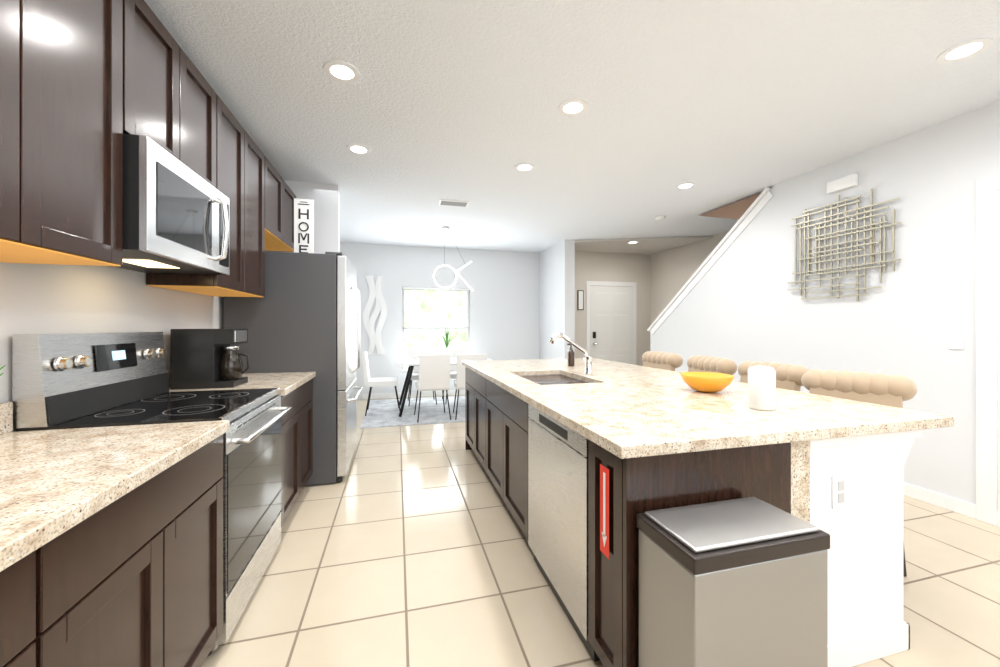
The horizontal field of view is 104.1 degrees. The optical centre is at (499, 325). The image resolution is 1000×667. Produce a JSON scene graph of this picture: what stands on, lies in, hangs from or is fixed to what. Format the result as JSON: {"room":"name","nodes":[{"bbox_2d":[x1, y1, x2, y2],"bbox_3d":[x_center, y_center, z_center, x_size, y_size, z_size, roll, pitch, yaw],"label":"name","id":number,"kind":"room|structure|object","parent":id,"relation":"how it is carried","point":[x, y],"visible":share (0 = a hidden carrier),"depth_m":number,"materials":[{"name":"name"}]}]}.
{"room":"dining room and kitchen","nodes":[
{"label":"dining room and kitchen","id":0,"kind":"room"},
{"bbox_2d":[0,262,222,431],"bbox_3d":[-1.953,-0.080,2.070,0.120,2.720,9.640,0,0,-15],"label":"wall","id":1,"kind":"structure","parent":0,"point":[47,299],"depth_m":1.69,"materials":[{"name":"white paint"}]},
{"bbox_2d":[0,0,51,255],"bbox_3d":[-1.379,-0.755,0.797,0.330,1.070,0.528,0,0,-15],"label":"upper cabinet","id":2,"kind":"object","parent":1,"relation":"attached to","point":[25,25],"depth_m":1.05,"materials":[{"name":"brown wood"}]},
{"bbox_2d":[0,0,143,265],"bbox_3d":[-1.483,-0.755,1.190,0.330,1.070,0.528,0,0,-15],"label":"upper cabinet","id":3,"kind":"object","parent":1,"relation":"attached to","point":[98,45],"depth_m":1.30,"materials":[{"name":"brown wood"}]},
{"bbox_2d":[0,370,169,431],"bbox_3d":[-1.573,0.311,0.917,0.020,0.103,4.177,0,0,-15],"label":"backsplash","id":4,"kind":"structure","parent":1,"relation":"attached to","point":[6,408],"depth_m":1.32,"materials":[{"name":"beige stone"}]},
{"bbox_2d":[144,1,191,169],"bbox_3d":[-1.591,-1.002,1.598,0.330,0.575,0.439,0,0,-15],"label":"upper cabinet","id":5,"kind":"object","parent":1,"relation":"attached to","point":[167,68],"depth_m":1.71,"materials":[{"name":"brown wood"}]},
{"bbox_2d":[115,134,229,274],"bbox_3d":[-1.569,-0.493,1.768,0.458,0.429,0.740,0,0,-15],"label":"microwave","id":6,"kind":"object","parent":5,"relation":"attached to","point":[176,215],"visible":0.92,"depth_m":1.63,"materials":[{"name":"silver metal"}]},
{"bbox_2d":[146,99,251,295],"bbox_3d":[-1.780,-0.755,2.315,0.330,1.070,0.531,0,0,-15],"label":"upper cabinet","id":7,"kind":"object","parent":1,"relation":"attached to","point":[235,143],"depth_m":2.43,"materials":[{"name":"brown wood"}]},
{"bbox_2d":[192,63,219,190],"bbox_3d":[-1.672,-1.002,1.905,0.330,0.575,0.439,0,0,-15],"label":"upper cabinet","id":8,"kind":"object","parent":1,"relation":"attached to","point":[205,101],"depth_m":2.06,"materials":[{"name":"brown wood"}]},
{"bbox_2d":[215,140,271,296],"bbox_3d":[-1.884,-0.755,2.710,0.330,1.070,0.530,0,0,-15],"label":"upper cabinet","id":9,"kind":"object","parent":1,"relation":"attached to","point":[261,166],"depth_m":2.88,"materials":[{"name":"brown wood"}]},
{"bbox_2d":[272,166,287,243],"bbox_3d":[-2.005,-1.015,3.168,0.330,0.550,0.540,0,0,-15],"label":"upper cabinet","id":10,"kind":"object","parent":1,"relation":"attached to","point":[279,186],"depth_m":3.35,"materials":[{"name":"brown wood"}]},
{"bbox_2d":[272,186,295,251],"bbox_3d":[-2.112,-1.015,3.572,0.330,0.550,0.539,0,0,-15],"label":"upper cabinet","id":11,"kind":"object","parent":1,"relation":"attached to","point":[290,246],"depth_m":3.70,"materials":[{"name":"brown wood"}]},
{"bbox_2d":[265,180,339,253],"bbox_3d":[-2.014,-0.080,3.946,0.720,2.720,0.120,0,0,-15],"label":"wall","id":12,"kind":"structure","parent":0,"point":[325,198],"depth_m":3.94,"materials":[{"name":"white paint"}]},
{"bbox_2d":[340,242,538,399],"bbox_3d":[-1.090,-0.080,7.221,4.180,2.720,0.120,0,0,-15],"label":"wall","id":13,"kind":"structure","parent":0,"point":[504,308],"depth_m":7.27,"materials":[{"name":"white paint"}]},
{"bbox_2d":[363,276,386,354],"bbox_3d":[-2.194,-0.190,6.846,0.414,1.380,0.034,0,0,-15],"label":"sculpture","id":14,"kind":"object","parent":13,"relation":"attached to","point":[373,335],"visible":0.98,"depth_m":6.84,"materials":[{"name":"white plastic"}]},
{"bbox_2d":[363,390,464,398],"bbox_3d":[-0.812,1.232,7.225,3.280,0.095,0.013,0,0,-15],"label":"baseboard","id":15,"kind":"structure","parent":13,"relation":"attached to","point":[450,392],"depth_m":7.03,"materials":[{"name":"white"}]},
{"bbox_2d":[402,287,468,370],"bbox_3d":[-1.165,0.055,7.170,1.250,1.510,0.120,0,0,-15],"label":"window","id":16,"kind":"structure","parent":13,"relation":"in","point":[430,327],"depth_m":7.10,"materials":[{"name":"white"}]},
{"bbox_2d":[403,287,468,368],"bbox_3d":[-1.163,0.040,7.165,1.210,1.476,0.032,0,0,-15],"label":"window blinds","id":17,"kind":"object","parent":16,"relation":"attached to","point":[430,290],"visible":0.71,"depth_m":7.15,"materials":[{"name":"white"}]},
{"bbox_2d":[539,240,574,358],"bbox_3d":[1.012,-0.080,7.094,0.180,2.720,1.200,0,0,-15],"label":"wall","id":18,"kind":"structure","parent":0,"point":[557,287],"depth_m":6.79,"materials":[{"name":"white paint"}]},
{"bbox_2d":[144,0,999,254],"bbox_3d":[1.078,-1.472,2.870,6.390,0.135,9.640,0,0,-15],"label":"ceiling","id":19,"kind":"structure","parent":0,"point":[720,103],"depth_m":2.46,"materials":[{"name":"white paint"}]},
{"bbox_2d":[324,60,359,82],"bbox_3d":[-0.893,-1.435,2.205,0.190,0.005,0.190,0,0,-15],"label":"recessed light","id":20,"kind":"object","parent":19,"relation":"in","point":[341,71],"visible":1,"depth_m":2.20,"materials":[{"name":"white"}]},
{"bbox_2d":[346,144,370,154],"bbox_3d":[-1.148,-1.435,3.172,0.190,0.005,0.190,0,0,-15],"label":"recessed light","id":21,"kind":"object","parent":19,"relation":"in","point":[359,149],"visible":1,"depth_m":3.17,"materials":[{"name":"white"}]},
{"bbox_2d":[433,227,472,290],"bbox_3d":[-0.683,-0.976,5.725,0.589,0.923,0.110,0,0,-15],"label":"pendant","id":22,"kind":"object","parent":19,"relation":"hanging from","point":[448,229],"visible":1,"depth_m":5.70,"materials":[{"name":"white plastic"}]},
{"bbox_2d":[438,199,468,206],"bbox_3d":[-0.540,-1.431,4.553,0.340,0.015,0.180,0,0,-15],"label":"ceiling vent","id":23,"kind":"object","parent":19,"relation":"in","point":[453,203],"visible":0.98,"depth_m":4.53,"materials":[{"name":"white metal"}]},
{"bbox_2d":[514,163,534,171],"bbox_3d":[0.225,-1.435,3.535,0.190,0.005,0.190,0,0,-15],"label":"recessed light","id":24,"kind":"object","parent":19,"relation":"in","point":[524,167],"visible":1,"depth_m":3.53,"materials":[{"name":"white"}]},
{"bbox_2d":[558,99,587,115],"bbox_3d":[0.480,-1.435,2.568,0.190,0.005,0.190,0,0,-15],"label":"recessed light","id":25,"kind":"object","parent":19,"relation":"in","point":[573,107],"visible":1,"depth_m":2.56,"materials":[{"name":"white"}]},
{"bbox_2d":[655,216,664,219],"bbox_3d":[2.115,-1.422,5.151,0.130,0.034,0.130,0,0,-15],"label":"smoke detector","id":26,"kind":"object","parent":19,"relation":"attached to","point":[659,217],"visible":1,"depth_m":5.11,"materials":[{"name":"white plastic"}]},
{"bbox_2d":[675,182,695,188],"bbox_3d":[1.902,-1.435,3.998,0.190,0.005,0.190,0,0,-15],"label":"recessed light","id":27,"kind":"object","parent":19,"relation":"in","point":[687,185],"visible":0.92,"depth_m":3.99,"materials":[{"name":"white"}]},
{"bbox_2d":[936,37,992,63],"bbox_3d":[2.421,-1.435,2.035,0.190,0.005,0.190,0,0,-15],"label":"recessed light","id":28,"kind":"object","parent":19,"relation":"in","point":[964,50],"visible":1,"depth_m":2.03,"materials":[{"name":"white plastic"}]},
{"bbox_2d":[202,395,999,666],"bbox_3d":[1.078,1.330,2.870,6.390,0.100,9.640,0,0,-15],"label":"floor","id":29,"kind":"structure","parent":0,"point":[404,546],"depth_m":1.95,"materials":[{"name":"tile"}]},
{"bbox_2d":[0,524,83,666],"bbox_3d":[-1.072,0.842,0.257,0.652,0.875,0.927,0,0,-15],"label":"base cabinet","id":30,"kind":"object","parent":29,"relation":"on","point":[42,598],"depth_m":0.74,"materials":[{"name":"brown wood"}]},
{"bbox_2d":[12,332,291,655],"bbox_3d":[-1.439,0.654,1.802,0.708,1.249,0.754,0,0,-15],"label":"range","id":31,"kind":"object","parent":29,"relation":"on","point":[73,380],"visible":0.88,"depth_m":1.64,"materials":[{"name":"silver metal"}]},
{"bbox_2d":[84,432,224,666],"bbox_3d":[-1.269,0.842,1.001,0.652,0.875,0.866,0,0,-15],"label":"base cabinet","id":32,"kind":"object","parent":29,"relation":"on","point":[111,546],"depth_m":1.10,"materials":[{"name":"brown wood"}]},
{"bbox_2d":[0,420,229,575],"bbox_3d":[-1.047,0.383,0.203,0.672,0.040,2.527,0,0,-15],"label":"countertop","id":33,"kind":"structure","parent":32,"relation":"on","point":[53,482],"depth_m":0.99,"materials":[{"name":"beige stone"}]},
{"bbox_2d":[164,380,312,526],"bbox_3d":[-1.688,0.842,2.590,0.652,0.875,0.880,0,0,-15],"label":"base cabinet","id":34,"kind":"object","parent":29,"relation":"on","point":[297,424],"depth_m":2.61,"materials":[{"name":"brown wood"}]},
{"bbox_2d":[169,372,315,395],"bbox_3d":[-1.679,0.383,2.592,0.672,0.040,0.884,0,0,-15],"label":"countertop","id":35,"kind":"structure","parent":34,"relation":"on","point":[287,382],"depth_m":2.55,"materials":[{"name":"beige stone"}]},
{"bbox_2d":[170,329,249,389],"bbox_3d":[-1.727,0.190,2.373,0.362,0.345,0.230,0,0,-15],"label":"coffee maker","id":36,"kind":"object","parent":35,"relation":"on","point":[204,358],"visible":1,"depth_m":2.26,"materials":[{"name":"black plastic"}]},
{"bbox_2d":[223,251,361,485],"bbox_3d":[-1.747,0.340,3.483,0.941,1.879,0.860,0,0,-15],"label":"fridge","id":37,"kind":"object","parent":29,"relation":"on","point":[302,314],"visible":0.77,"depth_m":3.12,"materials":[{"name":"grey metal"}]},
{"bbox_2d":[294,198,313,252],"bbox_3d":[-1.656,-0.836,3.292,0.150,0.469,0.024,0,0,-15],"label":"home sign","id":38,"kind":"object","parent":37,"relation":"on","point":[303,225],"visible":0.98,"depth_m":3.29,"materials":[{"name":"white wood"}]},
{"bbox_2d":[360,396,464,428],"bbox_3d":[-0.833,1.276,6.089,2.400,0.008,1.900,0,0,-15],"label":"rug","id":39,"kind":"object","parent":29,"relation":"on","point":[383,413],"visible":0.5,"depth_m":5.74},
{"bbox_2d":[362,351,399,415],"bbox_3d":[-1.733,0.824,5.748,0.534,0.888,0.453,0,0,-15],"label":"dining chair","id":40,"kind":"object","parent":39,"relation":"on","point":[379,382],"visible":0.96,"depth_m":5.57,"materials":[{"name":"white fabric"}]},
{"bbox_2d":[408,348,436,405],"bbox_3d":[-1.290,0.824,6.452,0.453,0.888,0.534,0,0,-15],"label":"dining chair","id":41,"kind":"object","parent":39,"relation":"on","point":[414,353],"visible":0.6,"depth_m":6.62,"materials":[{"name":"white fabric"}]},
{"bbox_2d":[414,354,450,422],"bbox_3d":[-0.938,0.824,5.392,0.453,0.888,0.534,0,0,-18],"label":"dining chair","id":42,"kind":"object","parent":39,"relation":"on","point":[434,372],"visible":1,"depth_m":5.16,"materials":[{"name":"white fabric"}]},
{"bbox_2d":[397,358,491,416],"bbox_3d":[-0.836,0.895,5.985,1.440,0.741,0.840,0,0,-15],"label":"dining table","id":43,"kind":"object","parent":39,"relation":"on","point":[411,363],"visible":0.48,"depth_m":5.61,"materials":[{"name":"white"}]},
{"bbox_2d":[440,328,452,353],"bbox_3d":[-0.818,0.267,6.034,0.235,0.512,0.226,0,0,-15],"label":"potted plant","id":44,"kind":"object","parent":43,"relation":"on","point":[446,341],"visible":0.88,"depth_m":5.99,"materials":[{"name":"green plant"}]},
{"bbox_2d":[442,347,466,403],"bbox_3d":[-0.730,0.824,6.600,0.453,0.888,0.534,0,0,-15],"label":"dining chair","id":45,"kind":"object","parent":39,"relation":"on","point":[453,352],"visible":0.33,"depth_m":6.79,"materials":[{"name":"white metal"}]},
{"bbox_2d":[453,354,486,419],"bbox_3d":[-0.423,0.824,5.517,0.453,0.888,0.534,0,0,-11],"label":"dining chair","id":46,"kind":"object","parent":39,"relation":"on","point":[459,382],"visible":0.56,"depth_m":5.25,"materials":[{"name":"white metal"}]},
{"bbox_2d":[642,351,682,370],"bbox_3d":[1.409,0.766,3.791,0.562,1.027,0.482,0,0,-19],"label":"bar stool","id":47,"kind":"object","parent":29,"relation":"on","point":[664,360],"visible":0.35,"depth_m":3.75,"materials":[{"name":"beige fabric"}]},
{"bbox_2d":[465,366,933,666],"bbox_3d":[0.667,0.842,2.796,1.353,0.876,2.936,0,0,-15],"label":"kitchen island","id":48,"kind":"object","parent":29,"relation":"on","point":[582,469],"depth_m":1.48,"materials":[{"name":"beige stone"}]},
{"bbox_2d":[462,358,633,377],"bbox_3d":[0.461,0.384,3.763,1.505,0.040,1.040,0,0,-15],"label":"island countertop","id":49,"kind":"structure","parent":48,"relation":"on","point":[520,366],"depth_m":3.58,"materials":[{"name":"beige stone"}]},
{"bbox_2d":[567,344,574,365],"bbox_3d":[0.640,0.262,3.520,0.065,0.200,0.060,0,0,-15],"label":"soap bottle","id":50,"kind":"object","parent":49,"relation":"on","point":[571,357],"visible":0.98,"depth_m":3.50,"materials":[{"name":"brown"}]},
{"bbox_2d":[482,366,683,393],"bbox_3d":[0.689,0.384,2.902,1.505,0.040,0.741,0,0,-15],"label":"island countertop","id":51,"kind":"structure","parent":48,"relation":"on","point":[617,375],"depth_m":2.76,"materials":[{"name":"beige stone"}]},
{"bbox_2d":[549,332,592,374],"bbox_3d":[0.515,0.202,2.931,0.347,0.319,0.143,0,0,-15],"label":"faucet","id":52,"kind":"object","parent":51,"relation":"on","point":[587,360],"visible":1,"depth_m":2.90,"materials":[{"name":"silver metal"}]},
{"bbox_2d":[680,372,734,392],"bbox_3d":[1.145,0.316,2.164,0.270,0.092,0.269,0,0,-15],"label":"bowl","id":53,"kind":"object","parent":48,"relation":"on","point":[709,382],"visible":1,"depth_m":2.09,"materials":[{"name":"orange"}]},
{"bbox_2d":[748,366,775,410],"bbox_3d":[1.147,0.269,1.709,0.102,0.186,0.102,0,0,-15],"label":"speaker","id":54,"kind":"object","parent":48,"relation":"on","point":[762,388],"visible":1,"depth_m":1.67},
{"bbox_2d":[687,355,736,374],"bbox_3d":[1.570,0.766,3.224,0.562,1.027,0.482,0,0,-12],"label":"bar stool","id":55,"kind":"object","parent":29,"relation":"on","point":[696,363],"visible":0.31,"depth_m":3.18,"materials":[{"name":"beige fabric"}]},
{"bbox_2d":[637,497,829,666],"bbox_3d":[0.664,0.918,1.128,0.448,0.716,0.251,0,0,-15],"label":"trash can","id":56,"kind":"object","parent":29,"relation":"on","point":[741,582],"visible":1,"depth_m":1.04,"materials":[{"name":"silver metal"}]},
{"bbox_2d":[737,361,808,391],"bbox_3d":[1.727,0.766,2.667,0.562,1.027,0.482,0,0,-21],"label":"bar stool","id":57,"kind":"object","parent":29,"relation":"on","point":[788,376],"visible":0.21,"depth_m":2.60,"materials":[{"name":"beige fabric"}]},
{"bbox_2d":[801,369,917,576],"bbox_3d":[1.847,0.766,2.070,0.562,1.027,0.482,0,0,-40],"label":"bar stool","id":58,"kind":"object","parent":29,"relation":"on","point":[886,389],"visible":0.33,"depth_m":2.12,"materials":[{"name":"beige fabric"}]},
{"bbox_2d":[575,251,650,365],"bbox_3d":[2.069,-0.080,7.538,2.090,2.720,0.120,0,0,-15],"label":"wall","id":59,"kind":"structure","parent":0,"point":[606,267],"depth_m":7.54,"materials":[{"name":"beige paint"}]},
{"bbox_2d":[577,290,583,309],"bbox_3d":[1.512,-0.485,7.317,0.120,0.370,0.020,0,0,-15],"label":"frame","id":60,"kind":"object","parent":59,"relation":"attached to","point":[580,299],"visible":0.96,"depth_m":7.31,"materials":[{"name":"black plastic"}]},
{"bbox_2d":[586,281,635,364],"bbox_3d":[2.145,0.215,7.485,1.070,2.130,0.018,0,0,-15],"label":"door frame","id":61,"kind":"structure","parent":59,"relation":"attached to","point":[605,283],"depth_m":7.44,"materials":[{"name":"white wood"}]},
{"bbox_2d":[590,286,632,363],"bbox_3d":[2.146,0.258,7.482,0.910,2.035,0.024,0,0,-15],"label":"front door","id":62,"kind":"structure","parent":59,"relation":"in","point":[611,316],"depth_m":7.48,"materials":[{"name":"white wood"}]},
{"bbox_2d":[651,231,728,323],"bbox_3d":[3.522,-0.080,5.895,0.120,2.720,3.800,0,0,-15],"label":"wall","id":63,"kind":"structure","parent":0,"point":[673,271],"depth_m":7.08,"materials":[{"name":"beige paint"}]},
{"bbox_2d":[650,101,999,503],"bbox_3d":[3.279,-0.080,2.386,0.120,2.720,7.340,0,0,-15],"label":"wall","id":64,"kind":"structure","parent":0,"point":[740,303],"depth_m":3.06,"materials":[{"name":"white paint"}]},
{"bbox_2d":[647,187,772,334],"bbox_3d":[2.594,-0.650,4.983,0.190,1.573,2.040,0,0,-15],"label":"trim","id":65,"kind":"structure","parent":64,"relation":"attached to","point":[758,204],"depth_m":4.68,"materials":[{"name":"white"}]},
{"bbox_2d":[827,173,857,193],"bbox_3d":[2.938,-1.220,3.351,0.043,0.100,0.220,0,0,-15],"label":"box","id":66,"kind":"object","parent":64,"relation":"attached to","point":[843,183],"visible":1,"depth_m":3.33,"materials":[{"name":"white plastic"}]},
{"bbox_2d":[787,189,901,301],"bbox_3d":[2.935,-0.672,3.384,0.032,0.936,0.885,0,0,-15],"label":"wall art","id":67,"kind":"object","parent":64,"relation":"attached to","point":[872,224],"visible":0.92,"depth_m":3.33,"materials":[{"name":"beige"}]},
{"bbox_2d":[903,482,999,526],"bbox_3d":[3.222,1.232,2.379,0.033,0.095,7.353,0,0,-15],"label":"baseboard","id":68,"kind":"structure","parent":64,"relation":"attached to","point":[962,507],"depth_m":2.74,"materials":[{"name":"white wood"}]},
{"bbox_2d":[948,332,963,349],"bbox_3d":[3.133,0.100,2.681,0.008,0.120,0.075,0,0,-15],"label":"switch plate","id":69,"kind":"object","parent":64,"relation":"attached to","point":[955,340],"visible":1,"depth_m":2.68,"materials":[{"name":"white plastic"}]},
{"bbox_2d":[976,175,999,525],"bbox_3d":[3.282,0.160,2.103,0.017,2.240,0.990,0,0,-15],"label":"door frame","id":70,"kind":"structure","parent":64,"relation":"attached to","point":[987,349],"depth_m":2.52,"materials":[{"name":"white wood"}]},
{"label":"outside","id":71,"kind":"structure","parent":0,"visible":0},
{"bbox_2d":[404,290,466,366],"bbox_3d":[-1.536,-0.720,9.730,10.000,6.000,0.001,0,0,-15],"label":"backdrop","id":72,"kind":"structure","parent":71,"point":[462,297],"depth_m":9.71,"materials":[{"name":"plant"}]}
]}

